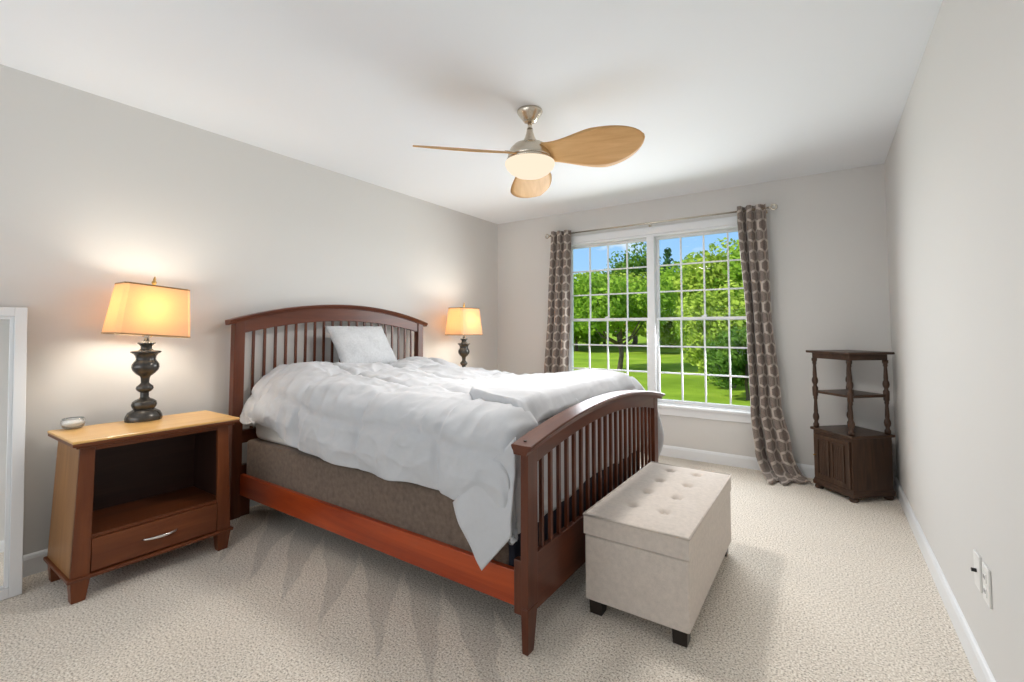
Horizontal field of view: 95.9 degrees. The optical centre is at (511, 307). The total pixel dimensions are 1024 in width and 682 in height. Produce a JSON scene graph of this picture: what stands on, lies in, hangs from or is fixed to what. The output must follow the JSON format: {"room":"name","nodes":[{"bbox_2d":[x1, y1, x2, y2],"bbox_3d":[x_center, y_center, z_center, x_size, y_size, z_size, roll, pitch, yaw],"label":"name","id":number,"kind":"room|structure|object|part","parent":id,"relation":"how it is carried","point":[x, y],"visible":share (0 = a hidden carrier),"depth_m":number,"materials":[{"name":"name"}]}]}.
{"room":"bedroom","nodes":[
{"label":"bedroom","id":0,"kind":"room"},
{"bbox_2d":[0,64,497,554],"bbox_3d":[-1.925,0.104,3.014,0.150,2.440,6.038,-2,-3,34],"label":"wall","id":1,"kind":"structure","parent":0,"point":[97,193],"depth_m":2.78,"materials":[{"name":"white paint"}]},
{"bbox_2d":[22,499,260,577],"bbox_3d":[-1.857,1.271,2.913,0.014,0.100,6.038,-2,-3,34],"label":"baseboard","id":2,"kind":"structure","parent":1,"relation":"attached to","point":[33,563],"depth_m":2.24,"materials":[{"name":"white paint"}]},
{"bbox_2d":[0,0,942,223],"bbox_3d":[-0.365,-1.234,2.022,3.917,0.140,6.338,-2,-3,34],"label":"ceiling","id":3,"kind":"structure","parent":0,"point":[722,94],"depth_m":2.31,"materials":[{"name":"white paint"}]},
{"bbox_2d":[413,105,644,197],"bbox_3d":[0.223,-0.940,2.603,1.072,0.391,1.152,-2,-3,34],"label":"ceiling fan","id":4,"kind":"object","parent":3,"relation":"hanging from","point":[530,160],"visible":1,"depth_m":2.53,"materials":[{"name":"brown wood"}]},
{"bbox_3d":[-0.240,-0.848,2.484,0.560,0.125,0.272,1,-3,-25],"label":"blade","id":5,"kind":"part","parent":4,"relation":"part of","materials":[{"name":"brown wood"}]},
{"bbox_3d":[0.103,-0.788,2.645,0.286,0.092,0.286,-2,-3,34],"label":"lamp shade","id":6,"kind":"part","parent":4,"relation":"part of","materials":[{"name":"white glass"}]},
{"bbox_3d":[0.126,-0.823,3.027,0.272,0.125,0.560,0,-3,4],"label":"blade","id":7,"kind":"part","parent":4,"relation":"part of","materials":[{"name":"brown wood"}]},
{"bbox_3d":[0.437,-0.849,2.467,0.560,0.125,0.272,-2,-3,29],"label":"blade","id":8,"kind":"part","parent":4,"relation":"part of","materials":[{"name":"brown wood"}]},
{"bbox_2d":[0,452,977,681],"bbox_3d":[-0.365,1.333,1.899,3.917,0.120,6.338,-2,-3,34],"label":"floor","id":9,"kind":"structure","parent":0,"point":[812,584],"depth_m":1.88,"materials":[{"name":"beige carpet"}]},
{"bbox_2d":[0,307,27,600],"bbox_3d":[-2.412,0.630,1.923,0.186,1.285,0.534,-2,-3,34],"label":"floor mirror","id":10,"kind":"object","parent":9,"relation":"on","point":[13,320],"visible":1,"depth_m":2.11,"materials":[{"name":"white paint"}]},
{"bbox_2d":[0,319,9,586],"bbox_3d":[-2.417,0.631,1.926,0.006,1.181,0.422,-11,-8,33],"label":"mirror glass","id":11,"kind":"object","parent":10,"relation":"attached to","point":[4,323],"depth_m":2.10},
{"bbox_2d":[43,410,239,604],"bbox_3d":[-1.853,0.944,2.350,0.412,0.700,0.682,-2,-3,34],"label":"nightstand","id":12,"kind":"object","parent":9,"relation":"on","point":[124,494],"visible":1,"depth_m":2.32,"materials":[{"name":"brown wood"}]},
{"bbox_3d":[-2.156,1.240,2.192,0.056,0.094,0.066,-2,-3,34],"label":"leg","id":13,"kind":"part","parent":12,"relation":"part of","materials":[{"name":"brown wood"}]},
{"bbox_3d":[-2.035,0.897,2.109,0.368,0.554,0.038,-2,-3,34],"label":"panel","id":14,"kind":"part","parent":12,"relation":"part of","materials":[{"name":"brown wood"}]},
{"bbox_2d":[60,417,85,429],"bbox_3d":[-2.135,0.563,2.247,0.092,0.049,0.092,-2,-3,34],"label":"candle holder","id":15,"kind":"object","parent":12,"relation":"on","point":[69,423],"visible":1,"depth_m":2.22,"materials":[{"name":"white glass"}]},
{"bbox_3d":[-1.892,1.231,2.013,0.058,0.094,0.066,-2,-3,34],"label":"leg","id":16,"kind":"part","parent":12,"relation":"part of","materials":[{"name":"brown wood"}]},
{"bbox_3d":[-1.862,1.192,2.344,0.392,0.016,0.668,-2,-3,34],"label":"moulding","id":17,"kind":"part","parent":12,"relation":"part of","materials":[{"name":"brown wood"}]},
{"bbox_3d":[-2.012,0.914,2.459,0.008,0.554,0.600,-2,-3,34],"label":"panel","id":18,"kind":"part","parent":12,"relation":"part of","materials":[{"name":"brown wood"}]},
{"bbox_2d":[101,277,190,422],"bbox_3d":[-1.958,0.213,2.477,0.238,0.771,0.334,-2,-3,34],"label":"table lamp","id":19,"kind":"object","parent":12,"relation":"on","point":[135,309],"visible":1,"depth_m":2.42,"materials":[{"name":"beige fabric"}]},
{"bbox_3d":[-1.952,0.019,2.494,0.236,0.264,0.332,-2,-8,34],"label":"lamp shade","id":20,"kind":"part","parent":19,"relation":"part of","materials":[{"name":"fabric"}]},
{"bbox_3d":[-1.958,0.149,2.479,0.238,0.008,0.334,-2,-8,34],"label":"shade trim","id":21,"kind":"part","parent":19,"relation":"part of","materials":[{"name":"beige fabric"}]},
{"bbox_3d":[-1.947,-0.110,2.509,0.183,0.008,0.295,-2,-8,34],"label":"shade trim","id":22,"kind":"part","parent":19,"relation":"part of","materials":[{"name":"beige fabric"}]},
{"bbox_3d":[-1.744,1.105,2.268,0.080,0.142,0.508,-2,-3,34],"label":"drawer","id":23,"kind":"part","parent":12,"relation":"part of","materials":[{"name":"brown wood"}]},
{"bbox_3d":[-1.854,0.626,2.365,0.379,0.012,0.648,-2,-3,34],"label":"moulding","id":24,"kind":"part","parent":12,"relation":"part of","materials":[{"name":"brown wood"}]},
{"bbox_2d":[92,486,216,537],"bbox_3d":[-1.867,1.029,2.355,0.348,0.014,0.600,-2,-3,34],"label":"shelf","id":25,"kind":"object","parent":12,"relation":"attached to","point":[113,519],"depth_m":2.35,"materials":[{"name":"brown wood"}]},
{"bbox_3d":[-1.732,0.638,2.282,0.018,0.020,0.520,-2,-3,34],"label":"rail","id":26,"kind":"part","parent":12,"relation":"part of","materials":[{"name":"brown wood"}]},
{"bbox_3d":[-1.698,1.103,2.237,0.036,0.014,0.149,-2,-3,34],"label":"handle","id":27,"kind":"part","parent":12,"relation":"part of","materials":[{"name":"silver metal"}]},
{"bbox_3d":[-1.568,1.254,2.491,0.058,0.094,0.066,-2,-3,34],"label":"leg","id":28,"kind":"part","parent":12,"relation":"part of","materials":[{"name":"brown wood"}]},
{"bbox_2d":[225,305,664,655],"bbox_3d":[-0.395,0.637,2.971,2.255,1.372,1.728,-2,-3,34],"label":"bed","id":29,"kind":"object","parent":9,"relation":"on","point":[539,571],"visible":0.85,"depth_m":2.19,"materials":[{"name":"brown wood"}]},
{"bbox_3d":[-1.734,0.701,2.953,0.055,1.243,0.126,-2,-3,34],"label":"headboard post","id":30,"kind":"part","parent":29,"relation":"part of","materials":[{"name":"brown wood"}]},
{"bbox_3d":[-1.304,0.852,3.577,0.040,0.080,1.530,-2,-3,34],"label":"headboard rail","id":31,"kind":"part","parent":29,"relation":"part of","materials":[{"name":"brown wood"}]},
{"bbox_3d":[-1.305,0.101,3.613,0.037,0.183,1.520,-2,-3,34],"label":"headboard rail","id":32,"kind":"part","parent":29,"relation":"part of","materials":[{"name":"brown wood"}]},
{"bbox_3d":[-0.841,1.088,2.333,2.096,0.130,0.024,-2,-3,34],"label":"rail","id":33,"kind":"part","parent":29,"relation":"part of","materials":[{"name":"brown wood"}]},
{"bbox_3d":[-0.879,0.761,4.215,0.055,1.243,0.126,-2,-3,34],"label":"headboard post","id":34,"kind":"part","parent":29,"relation":"part of","materials":[{"name":"brown wood"}]},
{"bbox_2d":[246,438,636,566],"bbox_3d":[-0.422,0.974,2.973,2.040,0.300,1.500,-2,-3,34],"label":"box spring","id":35,"kind":"object","parent":29,"relation":"on","point":[425,511],"visible":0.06,"depth_m":2.27,"materials":[{"name":"brown fabric"}]},
{"bbox_2d":[256,424,294,447],"bbox_3d":[-0.418,0.715,2.983,1.980,0.252,1.450,-2,-3,34],"label":"mattress","id":36,"kind":"object","parent":35,"relation":"on","point":[262,432],"visible":0.11,"depth_m":2.84,"materials":[{"name":"white fabric"}]},
{"bbox_3d":[0.408,0.947,2.412,0.035,0.300,1.476,-2,-3,34],"label":"foot panel","id":37,"kind":"part","parent":35,"relation":"part of","materials":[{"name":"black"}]},
{"bbox_2d":[240,356,663,570],"bbox_3d":[-0.368,0.708,2.996,2.178,0.709,1.755,-2,-3,34],"label":"duvet","id":38,"kind":"object","parent":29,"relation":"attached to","point":[416,420],"visible":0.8,"depth_m":2.17,"materials":[{"name":"white fabric"}]},
{"bbox_2d":[325,326,396,363],"bbox_3d":[-1.137,0.298,3.543,0.247,0.316,0.525,-2,-3,34],"label":"pillow","id":39,"kind":"object","parent":38,"relation":"on","point":[353,344],"visible":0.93,"depth_m":3.46,"materials":[{"name":"white fabric"}]},
{"bbox_2d":[469,369,634,422],"bbox_3d":[0.209,0.492,2.624,0.609,0.201,1.425,-2,-3,34],"label":"folded blanket","id":40,"kind":"object","parent":38,"relation":"on","point":[545,395],"visible":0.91,"depth_m":2.31,"materials":[{"name":"white fabric"}]},
{"bbox_3d":[0.051,0.888,1.734,0.064,0.753,0.073,-2,-3,34],"label":"footboard post","id":41,"kind":"part","parent":29,"relation":"part of","materials":[{"name":"brown wood"}]},
{"bbox_3d":[0.492,0.548,2.374,0.028,0.141,1.454,-2,-3,34],"label":"footboard rail","id":42,"kind":"part","parent":29,"relation":"part of","materials":[{"name":"brown wood"}]},
{"bbox_3d":[0.493,1.059,2.350,0.023,0.210,1.454,-2,-3,34],"label":"footboard panel","id":43,"kind":"part","parent":29,"relation":"part of","materials":[{"name":"brown wood"}]},
{"bbox_3d":[0.907,0.948,2.997,0.064,0.753,0.073,-2,-3,34],"label":"footboard post","id":44,"kind":"part","parent":29,"relation":"part of","materials":[{"name":"brown wood"}]},
{"bbox_2d":[583,461,731,647],"bbox_3d":[0.736,1.079,2.198,0.435,0.416,0.929,-2,-3,34],"label":"storage ottoman","id":45,"kind":"object","parent":9,"relation":"on","point":[656,545],"visible":1,"depth_m":1.88,"materials":[{"name":"beige fabric"}]},
{"bbox_3d":[0.736,0.916,2.205,0.426,0.090,0.920,-2,-3,34],"label":"lid","id":46,"kind":"part","parent":45,"relation":"part of","materials":[{"name":"beige fabric"}]},
{"bbox_2d":[806,350,895,502],"bbox_3d":[2.460,0.830,3.357,0.380,1.024,0.376,0,-3,-10],"label":"base cabinet","id":47,"kind":"object","parent":9,"relation":"on","point":[852,461],"visible":1,"depth_m":3.22,"materials":[{"name":"brown wood"}]},
{"bbox_3d":[2.290,0.640,3.487,0.042,0.516,0.041,0,-3,-10],"label":"turned post","id":48,"kind":"part","parent":47,"relation":"part of","materials":[{"name":"brown wood"}]},
{"bbox_3d":[2.278,1.098,3.376,0.013,0.260,0.100,0,-3,-10],"label":"linenfold panel","id":49,"kind":"part","parent":47,"relation":"part of","materials":[{"name":"brown wood"}]},
{"bbox_3d":[2.296,1.095,3.316,0.012,0.320,0.300,0,-3,-10],"label":"door","id":50,"kind":"part","parent":47,"relation":"part of","materials":[{"name":"brown wood"}]},
{"bbox_3d":[2.299,1.092,3.254,0.013,0.260,0.100,0,-3,-10],"label":"linenfold panel","id":51,"kind":"part","parent":47,"relation":"part of","materials":[{"name":"brown wood"}]},
{"bbox_3d":[2.582,0.642,3.538,0.042,0.516,0.041,0,-3,-10],"label":"turned post","id":52,"kind":"part","parent":47,"relation":"part of","materials":[{"name":"brown wood"}]},
{"bbox_3d":[2.341,0.626,3.196,0.042,0.516,0.041,0,-3,-10],"label":"turned post","id":53,"kind":"part","parent":47,"relation":"part of","materials":[{"name":"brown wood"}]},
{"bbox_2d":[816,389,885,397],"bbox_3d":[2.462,0.627,3.368,0.312,0.018,0.312,0,-3,-10],"label":"shelf","id":54,"kind":"object","parent":47,"relation":"attached to","point":[837,392],"depth_m":3.30,"materials":[{"name":"brown wood"}]},
{"bbox_3d":[2.633,0.628,3.247,0.042,0.516,0.041,0,-3,-10],"label":"turned post","id":55,"kind":"part","parent":47,"relation":"part of","materials":[{"name":"brown wood"}]},
{"bbox_3d":[-0.421,1.055,4.465,0.412,0.679,0.682,-2,-3,34],"label":"nightstand","id":56,"kind":"object","parent":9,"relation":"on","visible":0},
{"bbox_2d":[445,303,482,366],"bbox_3d":[-0.475,0.333,4.560,0.238,0.772,0.334,-2,-3,34],"label":"table lamp","id":57,"kind":"object","parent":56,"relation":"on","point":[463,321],"visible":0.8,"depth_m":4.48,"materials":[{"name":"beige fabric"}]},
{"bbox_3d":[-0.475,0.139,4.570,0.236,0.264,0.332,-2,-3,34],"label":"lamp shade","id":58,"kind":"part","parent":57,"relation":"part of","materials":[{"name":"fabric"}]},
{"bbox_2d":[497,164,895,476],"bbox_3d":[1.368,0.176,4.520,3.917,2.440,0.150,-2,-3,34],"label":"wall","id":59,"kind":"structure","parent":0,"point":[827,232],"depth_m":3.77,"materials":[{"name":"white paint"}]},
{"bbox_2d":[545,204,777,238],"bbox_3d":[1.298,-0.803,4.464,2.213,0.058,0.096,-2,-3,34],"label":"curtain rod","id":60,"kind":"object","parent":59,"relation":"attached to","point":[771,205],"visible":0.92,"depth_m":4.32,"materials":[{"name":"silver metal"}]},
{"bbox_2d":[544,230,570,372],"bbox_3d":[0.484,0.284,4.919,0.337,2.202,0.144,-2,-3,34],"label":"curtain","id":61,"kind":"object","parent":60,"relation":"hanging from","point":[558,320],"visible":0.7,"depth_m":4.89,"materials":[{"name":"grey fabric"}]},
{"bbox_2d":[737,203,811,484],"bbox_3d":[2.105,0.238,3.740,0.336,2.222,0.405,0,-3,-5],"label":"curtain","id":62,"kind":"object","parent":60,"relation":"hanging from","point":[772,441],"visible":1,"depth_m":3.82,"materials":[{"name":"grey fabric"}]},
{"bbox_2d":[569,216,759,423],"bbox_3d":[1.371,0.116,4.487,1.986,1.793,0.185,-2,-3,34],"label":"window","id":63,"kind":"structure","parent":59,"relation":"in","point":[651,236],"depth_m":4.43,"materials":[{"name":"white paint"}]},
{"bbox_3d":[1.002,-0.265,4.801,0.864,0.815,0.026,-2,-3,34],"label":"sash","id":64,"kind":"part","parent":63,"relation":"part of","materials":[{"name":"white plastic"}]},
{"bbox_3d":[0.986,0.516,4.739,0.864,0.812,0.026,-2,-3,34],"label":"sash","id":65,"kind":"part","parent":63,"relation":"part of","materials":[{"name":"white plastic"}]},
{"bbox_3d":[1.340,0.077,4.442,1.956,1.720,0.018,-2,-3,34],"label":"casing","id":66,"kind":"part","parent":63,"relation":"part of","materials":[{"name":"white paint"}]},
{"bbox_3d":[1.780,-0.290,4.275,0.870,0.815,0.026,-2,-3,34],"label":"sash","id":67,"kind":"part","parent":63,"relation":"part of","materials":[{"name":"white plastic"}]},
{"bbox_3d":[1.763,0.491,4.213,0.870,0.812,0.026,-2,-3,34],"label":"sash","id":68,"kind":"part","parent":63,"relation":"part of","materials":[{"name":"white plastic"}]},
{"bbox_3d":[1.341,0.927,4.403,1.986,0.026,0.075,-2,-3,34],"label":"sill","id":69,"kind":"part","parent":63,"relation":"part of","materials":[{"name":"white paint"}]},
{"bbox_2d":[660,445,895,489],"bbox_3d":[1.322,1.342,4.396,3.617,0.100,0.014,-2,-3,34],"label":"baseboard","id":70,"kind":"structure","parent":59,"relation":"attached to","point":[808,471],"depth_m":4.05,"materials":[{"name":"white paint"}]},
{"bbox_2d":[884,0,1023,681],"bbox_3d":[1.195,0.004,0.906,0.150,2.440,6.038,-2,-3,34],"label":"wall","id":71,"kind":"structure","parent":0,"point":[954,163],"depth_m":1.61,"materials":[{"name":"white paint"}]},
{"bbox_2d":[894,477,995,681],"bbox_3d":[1.127,1.175,0.896,0.014,0.100,6.038,-2,-3,34],"label":"baseboard","id":72,"kind":"structure","parent":71,"relation":"attached to","point":[982,672],"depth_m":1.90,"materials":[{"name":"white paint"}]},
{"bbox_2d":[971,549,982,592],"bbox_3d":[1.558,0.883,1.553,0.020,0.116,0.072,-2,-3,34],"label":"outlet","id":73,"kind":"object","parent":71,"relation":"attached to","point":[977,569],"visible":0.98,"depth_m":1.54,"materials":[{"name":"white plastic"}]},
{"bbox_2d":[982,562,992,608],"bbox_3d":[1.503,0.878,1.463,0.010,0.116,0.072,-2,-3,34],"label":"power outlet","id":74,"kind":"object","parent":71,"relation":"attached to","point":[986,573],"visible":1,"depth_m":1.45,"materials":[{"name":"white plastic"}]},
{"bbox_2d":[983,571,986,583],"bbox_3d":[1.501,0.857,1.466,0.004,0.028,0.030,-2,-3,34],"label":"socket","id":75,"kind":"object","parent":74,"relation":"attached to","point":[984,572],"depth_m":1.46,"materials":[{"name":"white plastic"}]},
{"bbox_2d":[983,585,986,597],"bbox_3d":[1.501,0.900,1.464,0.004,0.028,0.030,-2,-3,34],"label":"socket","id":76,"kind":"object","parent":74,"relation":"attached to","point":[984,586],"depth_m":1.47,"materials":[{"name":"white plastic"}]},
{"label":"outside","id":77,"kind":"structure","parent":0,"visible":0},
{"bbox_2d":[574,332,749,405],"bbox_3d":[18.189,3.146,41.437,110.000,1.296,80.000,-2,-3,34],"label":"lawn","id":78,"kind":"structure","parent":77,"point":[670,358],"depth_m":20.09,"materials":[{"name":"green plant"}]},
{"bbox_2d":[573,272,609,350],"bbox_3d":[4.532,0.375,33.033,5.655,5.880,6.584,0,-3,0],"label":"broadleaf tree","id":79,"kind":"object","parent":78,"relation":"on","point":[594,336],"visible":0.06,"depth_m":32.26,"materials":[{"name":"green plant"}]},
{"bbox_2d":[573,270,634,346],"bbox_3d":[7.556,0.114,39.015,7.012,6.774,7.326,-2,-3,34],"label":"broadleaf tree","id":80,"kind":"object","parent":78,"relation":"on","point":[599,272],"visible":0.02,"depth_m":38.32,"materials":[{"name":"green plant"}]},
{"bbox_2d":[573,272,677,369],"bbox_3d":[4.486,0.618,19.485,4.984,4.287,5.224,-2,-3,34],"label":"tree","id":81,"kind":"object","parent":78,"relation":"on","point":[637,302],"visible":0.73,"depth_m":18.54,"materials":[{"name":"green plant"}]},
{"bbox_3d":[4.486,-0.174,19.523,4.984,2.701,5.224,-2,-3,34],"label":"crown","id":82,"kind":"part","parent":81,"relation":"part of","materials":[{"name":"green plant"}]},
{"bbox_2d":[602,242,666,343],"bbox_3d":[11.217,-1.401,42.060,6.755,9.859,6.594,-2,-3,34],"label":"broadleaf tree","id":83,"kind":"object","parent":78,"relation":"on","point":[641,260],"visible":0.21,"depth_m":41.33,"materials":[{"name":"green plant"}]},
{"bbox_3d":[11.217,-2.104,42.093,6.755,8.450,6.594,-2,-3,34],"label":"crown","id":84,"kind":"part","parent":83,"relation":"part of","materials":[{"name":"green plant"}]},
{"bbox_2d":[611,272,683,345],"bbox_3d":[8.976,0.463,30.296,5.578,5.408,5.196,0,-3,8],"label":"broadleaf tree","id":85,"kind":"object","parent":78,"relation":"on","point":[668,339],"visible":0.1,"depth_m":28.89,"materials":[{"name":"green plant"}]},
{"bbox_2d":[660,247,675,273],"bbox_3d":[17.733,-1.340,52.133,4.913,10.995,5.201,-1,-3,17],"label":"conifer","id":86,"kind":"object","parent":78,"relation":"on","point":[667,252],"visible":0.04,"depth_m":52.18,"materials":[{"name":"green plant"}]},
{"bbox_2d":[660,253,706,345],"bbox_3d":[11.208,-0.168,27.039,6.390,6.347,5.730,-2,-3,34],"label":"broadleaf tree","id":87,"kind":"object","parent":78,"relation":"on","point":[668,274],"visible":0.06,"depth_m":27.26,"materials":[{"name":"green plant"}]},
{"bbox_2d":[671,237,740,314],"bbox_3d":[11.152,-0.344,22.406,6.260,6.413,6.183,-2,-3,34],"label":"broadleaf tree","id":88,"kind":"object","parent":78,"relation":"on","point":[693,278],"visible":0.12,"depth_m":21.77,"materials":[{"name":"green plant"}]},
{"bbox_2d":[672,279,746,387],"bbox_3d":[6.755,0.852,14.127,3.756,3.397,3.969,-2,-3,34],"label":"shrub","id":89,"kind":"object","parent":78,"relation":"on","point":[716,304],"visible":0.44,"depth_m":13.39,"materials":[{"name":"green plant"}]},
{"bbox_2d":[701,327,749,399],"bbox_3d":[5.820,1.421,11.541,2.136,1.992,2.061,-2,-3,34],"label":"shrub","id":90,"kind":"object","parent":78,"relation":"on","point":[717,363],"visible":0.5,"depth_m":11.39,"materials":[{"name":"green plant"}]},
{"bbox_2d":[712,239,743,298],"bbox_3d":[11.600,-0.514,18.970,6.093,6.514,5.595,-2,-3,34],"label":"broadleaf tree","id":91,"kind":"object","parent":78,"relation":"on","point":[736,273],"visible":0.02,"depth_m":19.54,"materials":[{"name":"green plant"}]}
]}

